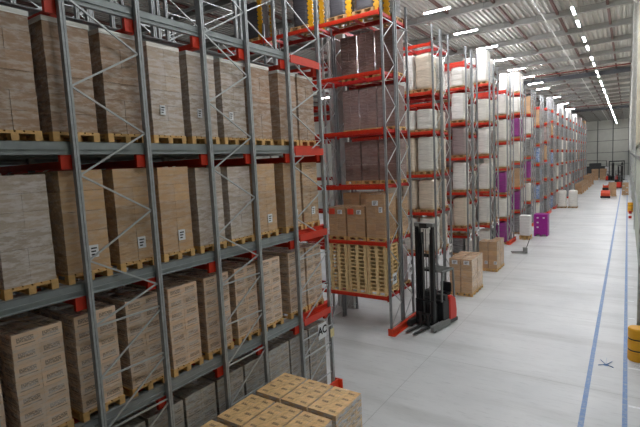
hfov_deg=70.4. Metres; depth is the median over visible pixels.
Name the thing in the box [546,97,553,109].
pallet
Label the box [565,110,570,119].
pallet
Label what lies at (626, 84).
beam
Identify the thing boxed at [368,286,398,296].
wooden pallet
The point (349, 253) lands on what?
wooden pallet
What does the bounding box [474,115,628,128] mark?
beam
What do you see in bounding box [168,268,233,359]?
pallet
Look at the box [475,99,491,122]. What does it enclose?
pallet
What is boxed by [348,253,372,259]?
wooden pallet
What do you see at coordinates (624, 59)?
beam
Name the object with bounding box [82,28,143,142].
pallet
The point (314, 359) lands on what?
pallet
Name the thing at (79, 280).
pallet
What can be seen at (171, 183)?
pallet
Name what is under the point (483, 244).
pallet
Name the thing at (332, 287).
wooden pallet
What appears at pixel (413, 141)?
pallet
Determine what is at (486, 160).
pallet
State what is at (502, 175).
pallet
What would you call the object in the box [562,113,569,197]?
rack
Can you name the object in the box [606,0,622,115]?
beam
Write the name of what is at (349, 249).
wooden pallet
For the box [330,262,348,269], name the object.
wooden pallet
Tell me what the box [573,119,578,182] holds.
rack
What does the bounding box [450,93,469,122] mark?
pallet
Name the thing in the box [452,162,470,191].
pallet
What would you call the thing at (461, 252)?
pallet
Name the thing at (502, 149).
pallet
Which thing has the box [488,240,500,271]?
pallet
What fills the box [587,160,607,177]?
machine
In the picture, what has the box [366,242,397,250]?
wooden pallet
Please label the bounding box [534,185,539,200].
pallet
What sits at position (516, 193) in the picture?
pallet
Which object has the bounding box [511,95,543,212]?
rack
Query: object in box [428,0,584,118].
beam
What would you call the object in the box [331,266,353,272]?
wooden pallet
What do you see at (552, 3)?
beam
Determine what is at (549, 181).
pallet
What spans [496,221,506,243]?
pallet
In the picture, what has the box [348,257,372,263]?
wooden pallet
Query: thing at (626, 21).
beam
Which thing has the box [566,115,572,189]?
rack
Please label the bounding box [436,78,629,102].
beam
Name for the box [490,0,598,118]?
beam
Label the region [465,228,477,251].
pallet
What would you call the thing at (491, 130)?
pallet
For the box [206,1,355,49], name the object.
beam
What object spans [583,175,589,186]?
pallet
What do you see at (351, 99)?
pallet
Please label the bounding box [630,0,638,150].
trim
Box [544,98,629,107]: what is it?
beam
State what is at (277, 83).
pallet
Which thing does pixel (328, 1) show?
drain pipe
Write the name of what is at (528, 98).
pallet
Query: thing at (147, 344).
pallet
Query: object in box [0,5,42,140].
pallet
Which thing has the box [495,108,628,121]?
beam
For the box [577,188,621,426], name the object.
floor line
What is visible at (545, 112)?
pallet
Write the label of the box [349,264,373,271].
wooden pallet
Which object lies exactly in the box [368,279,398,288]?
wooden pallet
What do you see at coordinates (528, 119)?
pallet
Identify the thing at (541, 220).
crate
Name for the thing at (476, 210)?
pallet
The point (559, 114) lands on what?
rack
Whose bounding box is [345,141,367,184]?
pallet
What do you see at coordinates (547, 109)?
rack
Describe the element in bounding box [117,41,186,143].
pallet
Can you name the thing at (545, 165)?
pallet
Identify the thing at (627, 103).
beam
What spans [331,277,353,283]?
wooden pallet
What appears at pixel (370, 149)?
pallet
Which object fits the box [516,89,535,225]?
rack
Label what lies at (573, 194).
pallet
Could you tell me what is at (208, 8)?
beam
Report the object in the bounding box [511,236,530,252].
truck
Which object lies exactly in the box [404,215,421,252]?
pallet
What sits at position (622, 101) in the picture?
beam
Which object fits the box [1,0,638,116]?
ceiling
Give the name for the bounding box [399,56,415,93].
pallet
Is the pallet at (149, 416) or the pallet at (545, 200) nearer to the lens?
the pallet at (149, 416)
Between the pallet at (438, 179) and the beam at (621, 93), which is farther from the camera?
the beam at (621, 93)
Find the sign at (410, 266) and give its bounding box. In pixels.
[407,264,411,274]
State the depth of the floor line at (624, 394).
15.71 m
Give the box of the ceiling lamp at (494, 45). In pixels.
[476,33,497,49]
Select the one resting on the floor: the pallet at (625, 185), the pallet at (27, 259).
the pallet at (625, 185)
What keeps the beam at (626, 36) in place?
attached to the wall at (316, 124)
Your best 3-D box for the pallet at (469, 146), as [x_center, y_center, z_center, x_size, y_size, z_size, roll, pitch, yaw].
[8.469,-3.425,26.218,0.790,1.678,1.000,1,7,34]
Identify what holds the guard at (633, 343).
on the floor
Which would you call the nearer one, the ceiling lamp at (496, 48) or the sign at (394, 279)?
the sign at (394, 279)
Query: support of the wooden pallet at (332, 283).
on the wooden pallet
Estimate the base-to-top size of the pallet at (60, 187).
1.742 m
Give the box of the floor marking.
[598,358,613,367]
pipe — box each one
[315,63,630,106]
[319,6,334,305]
[325,0,340,305]
[327,0,341,306]
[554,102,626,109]
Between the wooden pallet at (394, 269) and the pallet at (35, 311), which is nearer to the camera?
the pallet at (35, 311)
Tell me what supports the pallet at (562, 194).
on the floor
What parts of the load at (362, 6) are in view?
toothed corner post, toothed corner post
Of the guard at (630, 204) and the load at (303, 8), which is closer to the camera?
the load at (303, 8)
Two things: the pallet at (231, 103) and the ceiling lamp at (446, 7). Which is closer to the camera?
the pallet at (231, 103)
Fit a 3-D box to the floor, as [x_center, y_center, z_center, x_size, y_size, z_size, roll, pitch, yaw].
[19.423,-1.590,69.295,46.600,0.200,164.000,1,7,34]
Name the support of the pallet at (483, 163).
on the rack at (489, 86)
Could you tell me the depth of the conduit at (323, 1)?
31.86 m
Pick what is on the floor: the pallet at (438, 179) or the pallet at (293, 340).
the pallet at (293, 340)
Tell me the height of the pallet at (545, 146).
1.631 m
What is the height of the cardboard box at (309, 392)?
1.522 m
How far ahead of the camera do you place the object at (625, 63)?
44.17 m
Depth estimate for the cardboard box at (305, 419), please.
8.75 m
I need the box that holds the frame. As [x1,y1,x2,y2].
[609,160,624,178]
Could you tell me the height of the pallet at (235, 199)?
1.702 m
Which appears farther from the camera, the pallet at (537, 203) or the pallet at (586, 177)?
the pallet at (586, 177)
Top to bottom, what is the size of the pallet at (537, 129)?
1.678 m
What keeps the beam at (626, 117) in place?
attached to the wall at (316, 124)
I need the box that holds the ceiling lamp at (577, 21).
[576,0,579,26]
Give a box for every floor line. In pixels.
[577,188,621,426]
[622,181,627,426]
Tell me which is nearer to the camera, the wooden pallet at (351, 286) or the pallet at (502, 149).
the wooden pallet at (351, 286)
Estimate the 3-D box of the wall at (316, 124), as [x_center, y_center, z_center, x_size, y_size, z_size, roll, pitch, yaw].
[-0.350,-9.854,81.572,0.200,15.600,164.000,1,7,34]
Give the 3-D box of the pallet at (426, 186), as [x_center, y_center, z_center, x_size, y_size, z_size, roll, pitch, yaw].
[5.119,-0.869,21.336,0.790,1.527,1.000,1,7,34]
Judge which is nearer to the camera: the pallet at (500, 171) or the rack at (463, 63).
the rack at (463, 63)
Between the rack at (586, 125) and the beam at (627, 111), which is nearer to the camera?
the rack at (586, 125)
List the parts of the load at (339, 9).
toothed corner post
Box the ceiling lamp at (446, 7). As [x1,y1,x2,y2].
[423,3,450,13]
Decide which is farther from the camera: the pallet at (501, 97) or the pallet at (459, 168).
the pallet at (501, 97)
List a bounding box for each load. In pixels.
[247,0,271,45]
[290,0,324,36]
[326,0,362,28]
[352,0,389,22]
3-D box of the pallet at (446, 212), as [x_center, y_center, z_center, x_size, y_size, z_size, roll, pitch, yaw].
[7.957,0.335,27.079,0.790,1.779,1.000,1,7,34]
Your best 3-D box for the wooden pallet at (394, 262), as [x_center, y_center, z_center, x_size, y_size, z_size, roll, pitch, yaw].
[2.436,1.951,17.437,0.800,0.144,1.040,1,7,34]
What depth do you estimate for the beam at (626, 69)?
47.73 m
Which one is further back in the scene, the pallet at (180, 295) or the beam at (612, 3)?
the beam at (612, 3)
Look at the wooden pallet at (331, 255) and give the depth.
17.95 m
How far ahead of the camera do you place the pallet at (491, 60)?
29.30 m
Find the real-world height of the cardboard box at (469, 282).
1.762 m
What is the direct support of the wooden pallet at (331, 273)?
on the wooden pallet at (332, 276)
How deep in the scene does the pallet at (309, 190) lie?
12.16 m
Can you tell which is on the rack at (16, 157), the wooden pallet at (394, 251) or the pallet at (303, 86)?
the pallet at (303, 86)
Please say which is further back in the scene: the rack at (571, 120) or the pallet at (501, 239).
the rack at (571, 120)
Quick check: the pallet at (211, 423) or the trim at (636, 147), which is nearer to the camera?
the pallet at (211, 423)
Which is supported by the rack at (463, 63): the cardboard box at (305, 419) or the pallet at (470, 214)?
the pallet at (470, 214)
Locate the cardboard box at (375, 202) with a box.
[366,193,396,241]
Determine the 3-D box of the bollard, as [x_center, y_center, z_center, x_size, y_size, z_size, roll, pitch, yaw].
[29.816,0.088,43.631,0.270,0.750,0.270,1,7,34]
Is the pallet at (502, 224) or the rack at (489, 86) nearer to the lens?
the rack at (489, 86)
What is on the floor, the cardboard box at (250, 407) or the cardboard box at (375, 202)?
the cardboard box at (250, 407)
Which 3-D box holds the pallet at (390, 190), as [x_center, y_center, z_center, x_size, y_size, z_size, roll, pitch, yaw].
[3.727,-0.898,22.276,0.790,1.527,1.000,1,7,34]
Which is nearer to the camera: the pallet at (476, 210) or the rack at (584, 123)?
the pallet at (476, 210)
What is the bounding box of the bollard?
[628,210,631,217]
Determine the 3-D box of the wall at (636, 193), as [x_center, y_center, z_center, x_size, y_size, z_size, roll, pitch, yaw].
[38.340,-8.877,55.472,0.440,15.300,164.000,1,7,34]
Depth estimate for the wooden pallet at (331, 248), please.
17.92 m
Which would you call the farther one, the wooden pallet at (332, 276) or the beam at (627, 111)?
the beam at (627, 111)
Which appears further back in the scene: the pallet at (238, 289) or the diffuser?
the diffuser
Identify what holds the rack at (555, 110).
on the floor
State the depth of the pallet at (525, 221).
35.11 m
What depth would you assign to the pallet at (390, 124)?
17.44 m
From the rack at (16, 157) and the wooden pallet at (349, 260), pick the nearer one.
the rack at (16, 157)
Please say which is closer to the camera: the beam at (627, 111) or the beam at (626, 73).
the beam at (626, 73)
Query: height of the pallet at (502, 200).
1.578 m
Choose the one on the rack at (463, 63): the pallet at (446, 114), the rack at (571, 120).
the pallet at (446, 114)
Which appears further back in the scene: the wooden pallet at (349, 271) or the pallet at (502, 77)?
the pallet at (502, 77)
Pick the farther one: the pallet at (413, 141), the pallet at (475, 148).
the pallet at (475, 148)
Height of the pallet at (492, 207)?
1.682 m
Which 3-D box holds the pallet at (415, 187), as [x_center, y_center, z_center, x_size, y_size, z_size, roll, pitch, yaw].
[4.423,-0.883,21.806,0.790,1.527,1.000,1,7,34]
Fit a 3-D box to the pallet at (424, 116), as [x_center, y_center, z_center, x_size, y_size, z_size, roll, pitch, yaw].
[4.952,-4.295,20.981,0.790,1.025,1.000,1,7,34]
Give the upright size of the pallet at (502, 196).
1.578 m
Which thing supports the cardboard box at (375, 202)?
on the rack at (334, 79)
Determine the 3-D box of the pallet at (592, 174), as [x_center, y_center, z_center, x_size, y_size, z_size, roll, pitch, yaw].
[55.859,-7.121,93.686,1.100,2.242,1.100,1,7,34]
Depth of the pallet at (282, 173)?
11.40 m
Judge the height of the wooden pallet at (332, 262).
0.144 m
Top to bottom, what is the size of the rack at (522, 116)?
12.350 m
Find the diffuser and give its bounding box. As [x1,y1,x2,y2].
[424,7,449,13]
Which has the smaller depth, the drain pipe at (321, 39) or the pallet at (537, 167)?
the drain pipe at (321, 39)
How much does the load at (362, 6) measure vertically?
1.682 m
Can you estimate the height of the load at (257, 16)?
1.682 m
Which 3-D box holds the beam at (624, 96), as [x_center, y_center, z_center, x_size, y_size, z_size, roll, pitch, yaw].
[30.102,-19.051,85.006,46.100,0.365,0.280,1,7,34]
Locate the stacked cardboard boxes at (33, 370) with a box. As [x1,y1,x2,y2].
[0,311,74,426]
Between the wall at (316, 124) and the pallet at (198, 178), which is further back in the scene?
the wall at (316, 124)
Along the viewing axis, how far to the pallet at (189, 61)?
8.91 m
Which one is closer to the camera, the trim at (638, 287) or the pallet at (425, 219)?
the trim at (638, 287)
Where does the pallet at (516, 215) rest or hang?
on the floor
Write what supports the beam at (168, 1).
attached to the ceiling
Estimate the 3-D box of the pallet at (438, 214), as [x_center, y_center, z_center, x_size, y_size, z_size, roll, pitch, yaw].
[5.850,0.840,22.473,0.790,1.728,1.000,1,7,34]
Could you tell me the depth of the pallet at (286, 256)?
11.65 m
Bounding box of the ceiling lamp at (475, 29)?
[454,28,477,34]
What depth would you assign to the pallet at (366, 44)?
17.55 m
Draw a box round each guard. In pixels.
[627,202,632,211]
[627,325,639,362]
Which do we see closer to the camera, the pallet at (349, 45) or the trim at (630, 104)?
the pallet at (349, 45)
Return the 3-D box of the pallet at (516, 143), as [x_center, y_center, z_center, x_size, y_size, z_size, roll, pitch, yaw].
[16.221,-5.089,37.647,0.790,1.779,1.000,1,7,34]
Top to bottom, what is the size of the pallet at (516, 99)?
1.377 m
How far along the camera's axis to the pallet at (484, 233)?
29.52 m
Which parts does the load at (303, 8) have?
toothed corner post, toothed corner post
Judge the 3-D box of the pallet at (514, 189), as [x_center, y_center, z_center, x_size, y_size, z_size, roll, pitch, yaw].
[17.056,-1.244,39.005,0.790,1.779,1.000,1,7,34]
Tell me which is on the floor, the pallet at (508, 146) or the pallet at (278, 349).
the pallet at (278, 349)
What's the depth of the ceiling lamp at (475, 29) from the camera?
27.26 m
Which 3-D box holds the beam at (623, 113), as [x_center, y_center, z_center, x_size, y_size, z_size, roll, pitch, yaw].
[52.720,-23.612,118.364,46.100,0.365,0.280,1,7,34]
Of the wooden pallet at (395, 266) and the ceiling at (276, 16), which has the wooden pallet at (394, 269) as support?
the wooden pallet at (395, 266)
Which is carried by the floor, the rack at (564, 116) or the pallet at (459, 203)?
the rack at (564, 116)
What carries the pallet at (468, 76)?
on the rack at (463, 63)
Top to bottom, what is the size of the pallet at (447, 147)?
1.678 m
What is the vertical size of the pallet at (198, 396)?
2.042 m
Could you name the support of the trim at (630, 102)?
attached to the wall at (636, 193)
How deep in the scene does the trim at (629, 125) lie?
87.17 m
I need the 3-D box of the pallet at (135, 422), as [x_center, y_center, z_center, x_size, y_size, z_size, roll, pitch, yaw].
[-3.740,4.746,8.195,1.140,2.042,0.800,1,7,34]
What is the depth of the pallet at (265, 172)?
10.71 m
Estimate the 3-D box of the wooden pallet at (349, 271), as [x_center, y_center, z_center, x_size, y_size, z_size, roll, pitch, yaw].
[1.733,2.228,17.933,0.800,0.144,1.040,1,7,34]
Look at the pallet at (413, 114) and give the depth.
20.98 m
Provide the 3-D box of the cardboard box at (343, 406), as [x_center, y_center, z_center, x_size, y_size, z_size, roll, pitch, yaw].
[0.356,4.665,9.577,0.700,1.522,1.060,1,7,34]
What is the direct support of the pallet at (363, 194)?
on the rack at (334, 79)
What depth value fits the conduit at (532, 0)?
34.47 m
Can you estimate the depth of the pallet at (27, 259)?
6.42 m
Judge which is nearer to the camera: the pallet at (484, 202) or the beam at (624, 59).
the pallet at (484, 202)
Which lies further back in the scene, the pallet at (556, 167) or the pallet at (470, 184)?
the pallet at (556, 167)
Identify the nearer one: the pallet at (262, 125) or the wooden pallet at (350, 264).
the pallet at (262, 125)
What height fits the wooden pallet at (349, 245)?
0.144 m
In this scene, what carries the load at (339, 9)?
on the rack at (334, 79)
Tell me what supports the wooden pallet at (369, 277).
on the wooden pallet at (369, 281)
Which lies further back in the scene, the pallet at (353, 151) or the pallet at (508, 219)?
the pallet at (508, 219)
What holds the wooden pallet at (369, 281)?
on the wooden pallet at (369, 284)
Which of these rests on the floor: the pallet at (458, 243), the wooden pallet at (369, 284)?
the pallet at (458, 243)
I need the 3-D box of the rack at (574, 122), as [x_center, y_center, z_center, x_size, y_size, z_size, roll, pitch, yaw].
[41.118,-9.632,75.761,2.964,12.350,2.420,1,7,34]
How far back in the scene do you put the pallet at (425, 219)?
21.17 m
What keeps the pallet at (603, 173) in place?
on the floor
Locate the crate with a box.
[534,213,549,235]
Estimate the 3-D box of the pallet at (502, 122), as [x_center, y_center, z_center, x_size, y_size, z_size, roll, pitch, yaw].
[13.347,-6.065,33.359,0.790,1.680,1.000,1,7,34]
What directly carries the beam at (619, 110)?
attached to the wall at (316, 124)
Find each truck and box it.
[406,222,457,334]
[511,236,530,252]
[600,184,609,197]
[605,163,613,180]
[614,165,622,187]
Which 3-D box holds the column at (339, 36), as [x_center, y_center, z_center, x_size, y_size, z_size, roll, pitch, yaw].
[1.083,-3.164,19.808,0.500,14.900,0.500,1,7,34]
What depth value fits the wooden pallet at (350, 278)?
17.56 m
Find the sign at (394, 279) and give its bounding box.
[391,272,396,284]
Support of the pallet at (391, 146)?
on the rack at (334, 79)
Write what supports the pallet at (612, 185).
on the floor
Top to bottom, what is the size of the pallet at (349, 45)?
1.722 m
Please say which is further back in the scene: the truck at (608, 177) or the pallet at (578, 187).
the truck at (608, 177)
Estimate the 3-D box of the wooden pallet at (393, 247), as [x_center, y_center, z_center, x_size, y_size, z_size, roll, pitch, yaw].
[2.388,1.373,17.367,0.800,0.144,1.040,1,7,34]
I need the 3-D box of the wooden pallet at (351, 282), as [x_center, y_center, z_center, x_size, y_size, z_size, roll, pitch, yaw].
[1.777,2.661,17.981,0.800,0.144,1.040,1,7,34]
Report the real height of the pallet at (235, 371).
2.042 m
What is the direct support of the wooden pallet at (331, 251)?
on the wooden pallet at (331, 255)
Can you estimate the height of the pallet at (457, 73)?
1.126 m
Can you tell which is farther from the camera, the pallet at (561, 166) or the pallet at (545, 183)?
the pallet at (561, 166)
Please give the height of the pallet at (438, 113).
1.025 m
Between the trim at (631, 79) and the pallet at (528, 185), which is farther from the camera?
the trim at (631, 79)
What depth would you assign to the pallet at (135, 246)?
7.76 m
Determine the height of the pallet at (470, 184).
1.628 m
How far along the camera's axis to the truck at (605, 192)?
64.04 m
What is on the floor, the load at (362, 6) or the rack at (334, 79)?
the rack at (334, 79)
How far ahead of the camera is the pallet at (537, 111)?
45.09 m
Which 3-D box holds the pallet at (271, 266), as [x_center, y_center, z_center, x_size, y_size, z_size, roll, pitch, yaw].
[-1.614,1.920,11.255,1.140,1.702,0.720,1,7,34]
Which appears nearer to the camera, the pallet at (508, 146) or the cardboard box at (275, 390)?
the cardboard box at (275, 390)
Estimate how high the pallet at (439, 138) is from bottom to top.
1.728 m
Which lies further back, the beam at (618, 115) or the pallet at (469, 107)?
the beam at (618, 115)
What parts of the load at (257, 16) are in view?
toothed corner post, toothed corner post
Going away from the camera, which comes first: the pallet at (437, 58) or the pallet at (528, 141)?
the pallet at (437, 58)
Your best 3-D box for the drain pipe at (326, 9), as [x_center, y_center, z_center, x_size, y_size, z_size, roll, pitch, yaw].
[0.556,-2.872,20.144,0.110,14.300,0.110,1,7,34]
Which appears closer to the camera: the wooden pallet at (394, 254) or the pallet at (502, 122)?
the wooden pallet at (394, 254)
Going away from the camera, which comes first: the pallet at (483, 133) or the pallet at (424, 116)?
the pallet at (424, 116)
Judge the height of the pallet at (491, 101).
1.528 m
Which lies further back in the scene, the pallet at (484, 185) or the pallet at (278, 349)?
the pallet at (484, 185)
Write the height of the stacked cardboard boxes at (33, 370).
1.702 m
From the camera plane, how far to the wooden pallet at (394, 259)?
17.10 m
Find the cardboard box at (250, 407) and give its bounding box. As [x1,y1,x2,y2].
[217,394,274,426]
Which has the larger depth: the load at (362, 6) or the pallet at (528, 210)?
the pallet at (528, 210)
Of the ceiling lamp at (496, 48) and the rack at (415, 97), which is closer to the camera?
the rack at (415, 97)
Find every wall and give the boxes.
[0,116,452,201]
[475,118,629,174]
[630,0,639,258]
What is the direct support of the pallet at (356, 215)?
on the rack at (334, 79)
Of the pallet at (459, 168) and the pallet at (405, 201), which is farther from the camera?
the pallet at (459, 168)
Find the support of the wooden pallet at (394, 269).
on the wooden pallet at (369, 277)
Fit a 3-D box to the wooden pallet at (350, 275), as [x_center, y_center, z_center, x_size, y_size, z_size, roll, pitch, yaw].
[1.740,2.373,17.948,0.800,0.144,1.040,1,7,34]
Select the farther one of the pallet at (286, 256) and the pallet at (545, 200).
the pallet at (545, 200)
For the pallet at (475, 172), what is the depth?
29.62 m
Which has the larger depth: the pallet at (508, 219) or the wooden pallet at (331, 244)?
the pallet at (508, 219)
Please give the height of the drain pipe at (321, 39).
14.300 m
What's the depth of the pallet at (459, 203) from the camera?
25.20 m
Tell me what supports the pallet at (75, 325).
on the rack at (16, 157)
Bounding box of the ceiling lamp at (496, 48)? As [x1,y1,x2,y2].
[494,48,512,61]
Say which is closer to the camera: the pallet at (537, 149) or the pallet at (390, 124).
the pallet at (390, 124)
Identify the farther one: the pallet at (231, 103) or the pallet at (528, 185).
the pallet at (528, 185)
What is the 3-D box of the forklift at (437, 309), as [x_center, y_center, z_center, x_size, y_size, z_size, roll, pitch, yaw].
[4.130,2.373,17.490,2.450,4.080,1.210,-8,8,-42]
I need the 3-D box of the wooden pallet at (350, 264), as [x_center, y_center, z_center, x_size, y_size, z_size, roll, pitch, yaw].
[1.734,1.937,17.898,0.800,0.144,1.040,1,7,34]
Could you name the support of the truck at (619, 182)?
on the floor
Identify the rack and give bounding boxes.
[0,0,342,426]
[217,0,415,336]
[290,24,452,290]
[378,46,479,265]
[447,61,498,254]
[474,73,516,244]
[485,82,525,214]
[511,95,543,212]
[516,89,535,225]
[534,104,557,208]
[542,100,551,213]
[544,111,565,189]
[545,107,561,191]
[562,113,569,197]
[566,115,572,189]
[573,117,575,189]
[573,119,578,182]
[578,121,580,181]
[579,122,582,180]
[581,123,584,174]
[583,125,586,174]
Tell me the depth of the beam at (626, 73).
54.41 m
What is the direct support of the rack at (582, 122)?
on the floor
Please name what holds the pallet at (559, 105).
on the rack at (564, 116)
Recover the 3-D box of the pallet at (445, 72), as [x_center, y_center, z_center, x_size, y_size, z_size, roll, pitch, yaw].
[7.585,-7.316,26.285,0.790,1.779,1.000,1,7,34]
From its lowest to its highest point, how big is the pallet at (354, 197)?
1.762 m
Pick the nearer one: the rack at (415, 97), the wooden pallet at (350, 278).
the wooden pallet at (350, 278)
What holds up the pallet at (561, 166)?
on the rack at (564, 116)
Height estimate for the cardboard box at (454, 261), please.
1.762 m
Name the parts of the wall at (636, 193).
wall rail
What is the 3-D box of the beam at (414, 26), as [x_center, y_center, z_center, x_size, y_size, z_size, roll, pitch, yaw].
[27.748,-16.561,61.543,0.140,0.140,163.900,1,7,34]
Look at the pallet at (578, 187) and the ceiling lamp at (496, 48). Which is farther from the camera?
the pallet at (578, 187)
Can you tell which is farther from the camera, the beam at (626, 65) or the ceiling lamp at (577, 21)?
the beam at (626, 65)
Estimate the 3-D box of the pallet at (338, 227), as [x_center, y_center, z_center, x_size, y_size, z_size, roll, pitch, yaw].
[0.953,0.331,18.207,0.790,1.292,1.024,1,7,34]
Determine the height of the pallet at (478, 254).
1.762 m
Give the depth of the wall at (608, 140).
125.52 m
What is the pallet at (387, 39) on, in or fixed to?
on the rack at (334, 79)
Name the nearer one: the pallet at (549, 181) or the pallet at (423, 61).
the pallet at (423, 61)
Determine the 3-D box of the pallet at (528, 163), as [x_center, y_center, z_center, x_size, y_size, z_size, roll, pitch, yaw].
[19.100,-4.016,41.946,0.790,1.682,1.000,1,7,34]
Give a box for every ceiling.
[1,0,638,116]
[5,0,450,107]
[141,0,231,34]
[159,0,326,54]
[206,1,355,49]
[246,3,475,93]
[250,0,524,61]
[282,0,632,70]
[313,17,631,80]
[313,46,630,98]
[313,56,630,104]
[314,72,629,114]
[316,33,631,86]
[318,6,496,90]
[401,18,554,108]
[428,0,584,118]
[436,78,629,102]
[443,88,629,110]
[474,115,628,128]
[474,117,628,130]
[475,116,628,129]
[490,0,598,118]
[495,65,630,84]
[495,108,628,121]
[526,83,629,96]
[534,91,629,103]
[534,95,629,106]
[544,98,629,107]
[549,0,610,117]
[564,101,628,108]
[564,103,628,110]
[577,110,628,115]
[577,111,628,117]
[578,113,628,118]
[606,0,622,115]
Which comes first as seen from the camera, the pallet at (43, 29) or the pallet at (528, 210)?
the pallet at (43, 29)
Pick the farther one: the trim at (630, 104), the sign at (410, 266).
the trim at (630, 104)
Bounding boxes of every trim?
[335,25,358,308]
[629,102,631,170]
[629,125,630,184]
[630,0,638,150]
[630,79,633,201]
[630,104,632,198]
[633,147,636,229]
[636,206,639,325]
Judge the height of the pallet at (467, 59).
1.783 m
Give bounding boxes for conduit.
[323,1,536,106]
[532,0,607,119]
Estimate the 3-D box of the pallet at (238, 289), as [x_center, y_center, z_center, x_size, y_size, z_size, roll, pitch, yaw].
[-2.098,2.017,10.541,1.140,1.702,0.720,1,7,34]
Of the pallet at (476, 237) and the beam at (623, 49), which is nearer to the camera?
the pallet at (476, 237)
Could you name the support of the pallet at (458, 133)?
on the rack at (463, 63)
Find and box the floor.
[0,175,639,426]
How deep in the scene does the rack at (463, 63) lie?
25.37 m
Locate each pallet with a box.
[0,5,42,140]
[0,174,58,300]
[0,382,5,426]
[13,293,59,314]
[23,169,112,284]
[25,14,99,141]
[39,301,125,422]
[59,279,108,292]
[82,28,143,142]
[90,405,145,426]
[94,286,164,397]
[102,168,153,272]
[113,396,184,426]
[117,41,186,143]
[132,276,203,377]
[153,167,194,262]
[153,371,217,426]
[159,50,219,143]
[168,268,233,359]
[182,359,244,414]
[187,167,226,253]
[201,420,228,426]
[213,58,248,144]
[213,350,264,397]
[220,164,278,239]
[220,166,254,245]
[221,260,260,344]
[227,255,283,331]
[239,63,272,144]
[242,335,289,381]
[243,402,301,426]
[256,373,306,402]
[257,70,298,145]
[262,246,307,318]
[268,327,309,379]
[274,163,303,232]
[275,242,323,309]
[276,74,315,145]
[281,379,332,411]
[284,315,326,383]
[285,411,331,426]
[299,162,319,228]
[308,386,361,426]
[329,204,354,239]
[329,239,353,247]
[330,245,353,250]
[330,248,353,254]
[330,252,352,258]
[330,255,353,261]
[330,259,353,265]
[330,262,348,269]
[330,269,353,276]
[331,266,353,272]
[331,273,353,280]
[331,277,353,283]
[331,280,353,287]
[331,284,348,291]
[340,35,368,85]
[342,89,360,131]
[343,191,367,204]
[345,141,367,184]
[347,205,371,240]
[347,244,371,248]
[348,246,371,252]
[348,249,366,256]
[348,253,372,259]
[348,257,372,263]
[348,260,367,267]
[348,267,372,275]
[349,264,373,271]
[349,271,367,278]
[349,275,367,282]
[349,276,367,286]
[349,282,372,290]
[349,286,372,293]
[357,31,386,82]
[359,86,377,129]
[361,140,384,183]
[361,191,384,204]
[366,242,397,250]
[367,246,397,253]
[367,250,397,257]
[367,253,397,261]
[367,264,397,273]
[368,257,398,265]
[368,261,398,269]
[368,268,398,277]
[368,272,398,280]
[368,275,398,284]
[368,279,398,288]
[368,283,398,292]
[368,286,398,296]
[374,0,402,27]
[375,27,403,79]
[377,83,405,130]
[379,138,406,183]
[388,180,403,195]
[395,196,408,236]
[395,244,410,288]
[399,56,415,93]
[401,111,418,132]
[402,179,420,211]
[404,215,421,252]
[406,138,417,174]
[414,53,438,94]
[415,109,438,131]
[416,137,439,174]
[417,179,440,211]
[420,216,440,253]
[430,57,446,95]
[431,178,448,208]
[437,110,446,131]
[437,137,447,172]
[437,213,448,248]
[443,71,451,101]
[443,108,454,136]
[445,173,458,200]
[445,204,459,234]
[446,141,458,169]
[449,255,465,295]
[450,67,468,90]
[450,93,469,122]
[451,127,469,157]
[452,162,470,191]
[452,196,470,227]
[453,235,464,254]
[456,251,470,254]
[458,204,475,235]
[459,139,475,168]
[459,172,476,200]
[461,106,475,134]
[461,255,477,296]
[463,58,475,84]
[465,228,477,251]
[467,69,474,100]
[467,252,482,291]
[468,104,475,122]
[469,131,476,156]
[469,164,476,190]
[474,202,477,224]
[475,50,491,86]
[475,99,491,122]
[476,128,491,155]
[476,163,492,190]
[477,197,492,224]
[479,239,490,270]
[480,229,489,240]
[482,59,495,86]
[483,163,496,188]
[484,147,495,166]
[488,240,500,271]
[490,100,495,123]
[491,130,495,155]
[491,197,496,220]
[492,237,503,266]
[495,94,508,115]
[495,119,508,142]
[495,145,508,168]
[496,171,508,194]
[496,197,508,218]
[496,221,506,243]
[499,73,509,89]
[500,171,509,191]
[502,196,509,216]
[508,146,511,167]
[508,219,509,240]
[510,71,521,92]
[511,97,521,113]
[511,118,519,138]
[511,141,521,162]
[511,168,521,186]
[512,191,519,210]
[512,213,519,233]
[514,189,522,208]
[519,215,531,239]
[524,96,530,113]
[524,117,530,134]
[524,139,530,157]
[524,161,530,178]
[524,182,530,201]
[524,207,530,214]
[532,110,539,125]
[532,128,539,144]
[532,148,539,163]
[532,166,539,182]
[532,202,539,213]
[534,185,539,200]
[539,127,546,141]
[542,163,546,177]
[542,181,546,196]
[542,199,546,212]
[544,110,546,122]
[544,145,546,159]
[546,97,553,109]
[549,166,552,178]
[549,181,552,192]
[549,195,552,208]
[555,152,558,163]
[555,165,558,176]
[557,104,563,115]
[557,190,566,207]
[559,165,562,174]
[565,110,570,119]
[568,190,577,207]
[575,184,582,193]
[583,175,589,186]
[587,173,593,184]
[592,169,598,179]
[600,168,606,179]
[609,182,616,195]
[622,182,628,194]
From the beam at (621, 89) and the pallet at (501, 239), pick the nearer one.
the pallet at (501, 239)
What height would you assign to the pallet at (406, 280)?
1.682 m
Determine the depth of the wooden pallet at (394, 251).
17.10 m
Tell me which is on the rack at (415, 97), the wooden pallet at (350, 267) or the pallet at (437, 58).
the pallet at (437, 58)
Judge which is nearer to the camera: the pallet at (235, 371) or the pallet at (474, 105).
the pallet at (235, 371)
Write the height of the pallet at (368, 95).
1.722 m

